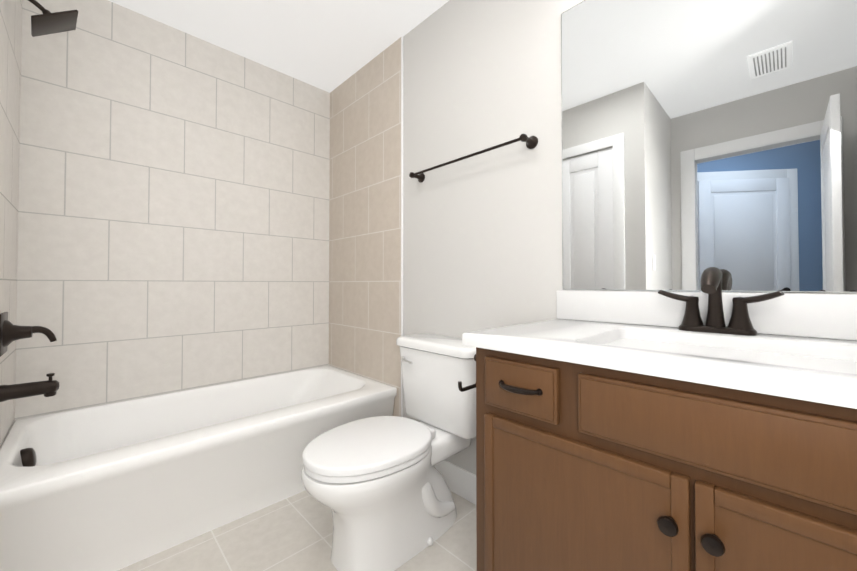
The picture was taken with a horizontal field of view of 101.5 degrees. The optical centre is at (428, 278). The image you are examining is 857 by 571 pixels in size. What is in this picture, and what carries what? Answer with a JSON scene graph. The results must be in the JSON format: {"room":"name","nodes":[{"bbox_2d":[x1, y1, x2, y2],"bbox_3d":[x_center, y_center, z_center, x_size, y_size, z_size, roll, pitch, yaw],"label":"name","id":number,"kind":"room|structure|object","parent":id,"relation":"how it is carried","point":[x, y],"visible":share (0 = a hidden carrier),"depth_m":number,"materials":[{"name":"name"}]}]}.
{"room":"bathroom","nodes":[
{"label":"bathroom","id":0,"kind":"room"},
{"bbox_2d":[108,0,448,92],"bbox_3d":[-1.271,-1.453,0.190,4.374,0.050,2.960,1,-1,-44],"label":"ceiling","id":1,"kind":"structure","parent":0,"point":[329,46],"depth_m":1.95,"materials":[{"name":"white paint"}]},
{"bbox_2d":[118,490,476,570],"bbox_3d":[-1.271,1.036,0.151,4.374,0.050,2.960,1,-1,-44],"label":"floor","id":2,"kind":"structure","parent":0,"point":[293,533],"depth_m":1.35,"materials":[{"name":"tile"}]},
{"bbox_2d":[0,365,396,570],"bbox_3d":[-0.998,0.830,1.774,1.507,0.415,0.804,1,-1,-44],"label":"bathtub","id":3,"kind":"object","parent":2,"relation":"on","point":[116,486],"visible":0.96,"depth_m":1.41,"materials":[{"name":"white ceramic"}]},
{"bbox_2d":[301,333,475,570],"bbox_3d":[-0.127,0.655,1.417,0.769,0.754,0.479,1,-1,-44],"label":"toilet","id":4,"kind":"object","parent":2,"relation":"on","point":[378,486],"visible":1,"depth_m":1.30,"materials":[{"name":"white ceramic"}]},
{"bbox_2d":[462,267,856,570],"bbox_3d":[0.629,0.494,0.774,0.590,1.054,0.985,1,-1,-44],"label":"bathroom vanity","id":5,"kind":"object","parent":2,"relation":"on","point":[711,426],"visible":1,"depth_m":0.69,"materials":[{"name":"brown wood"}]},
{"bbox_2d":[458,354,475,391],"bbox_3d":[0.131,0.262,0.981,0.104,0.102,0.048,1,-1,-44],"label":"toilet paper holder","id":6,"kind":"object","parent":5,"relation":"attached to","point":[466,388],"visible":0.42,"depth_m":0.97,"materials":[{"name":"black metal"}]},
{"bbox_2d":[403,0,856,474],"bbox_3d":[0.295,-0.185,1.625,0.100,2.440,2.860,1,-1,-44],"label":"wall","id":7,"kind":"structure","parent":0,"point":[482,241],"depth_m":1.61,"materials":[{"name":"grey paint"}]},
{"bbox_2d":[329,37,400,416],"bbox_3d":[-0.445,-0.175,2.308,0.008,2.440,0.832,1,-1,-44],"label":"wall tile","id":8,"kind":"structure","parent":7,"relation":"attached to","point":[365,234],"depth_m":2.25,"materials":[{"name":"beige tile"}]},
{"bbox_2d":[401,36,402,416],"bbox_3d":[-0.151,-0.179,2.005,0.010,2.440,0.012,1,-1,-44],"label":"trim","id":9,"kind":"structure","parent":7,"relation":"attached to","point":[401,212],"depth_m":2.00,"materials":[{"name":"white"}]},
{"bbox_2d":[434,460,475,504],"bbox_3d":[0.174,0.970,1.650,0.014,0.130,0.922,1,-1,-44],"label":"baseboard","id":10,"kind":"structure","parent":7,"relation":"attached to","point":[461,482],"depth_m":1.67,"materials":[{"name":"white"}]},
{"bbox_2d":[409,134,537,182],"bbox_3d":[0.164,-0.550,1.635,0.082,0.052,0.712,1,-1,-44],"label":"towel rail","id":11,"kind":"object","parent":7,"relation":"attached to","point":[531,142],"visible":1,"depth_m":1.50,"materials":[{"name":"black metal"}]},
{"bbox_2d":[561,0,856,292],"bbox_3d":[0.843,-0.491,0.991,0.006,1.058,0.960,1,-1,-44],"label":"mirror","id":12,"kind":"object","parent":7,"relation":"attached to","point":[699,137],"visible":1,"depth_m":1.01,"materials":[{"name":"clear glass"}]},
{"bbox_3d":[-1.319,-0.178,2.119,1.724,2.440,0.100,1,-1,-44],"label":"wall","id":13,"kind":"structure","parent":0,"visible":0},
{"bbox_2d":[15,0,329,419],"bbox_3d":[-1.281,-0.178,2.081,1.524,2.440,0.008,1,-1,-44],"label":"wall tile","id":14,"kind":"structure","parent":13,"relation":"attached to","point":[173,216],"depth_m":1.90,"materials":[{"name":"beige tile"}]},
{"bbox_3d":[-1.276,-0.197,0.912,0.100,2.440,1.690,1,-1,-44],"label":"wall","id":15,"kind":"structure","parent":0,"visible":0},
{"bbox_2d":[0,0,21,447],"bbox_3d":[-1.490,-0.192,1.209,0.008,2.440,0.950,1,-1,-44],"label":"wall tile","id":16,"kind":"structure","parent":15,"relation":"attached to","point":[10,47],"depth_m":1.37,"materials":[{"name":"beige tile"}]},
{"bbox_2d":[0,312,56,356],"bbox_3d":[-1.491,0.200,1.310,0.140,0.150,0.150,1,-1,-44],"label":"shower valve","id":17,"kind":"object","parent":16,"relation":"attached to","point":[10,332],"visible":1,"depth_m":1.27,"materials":[{"name":"black metal"}]},
{"bbox_2d":[0,373,59,401],"bbox_3d":[-1.488,0.406,1.310,0.149,0.087,0.060,1,-1,-44],"label":"tub spout","id":18,"kind":"object","parent":16,"relation":"attached to","point":[49,387],"visible":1,"depth_m":1.30,"materials":[{"name":"black metal"}]},
{"bbox_2d":[28,0,77,36],"bbox_3d":[-1.470,-1.009,1.341,0.186,0.132,0.158,1,-1,-44],"label":"shower head","id":19,"kind":"object","parent":16,"relation":"attached to","point":[46,22],"visible":1,"depth_m":1.34}
]}

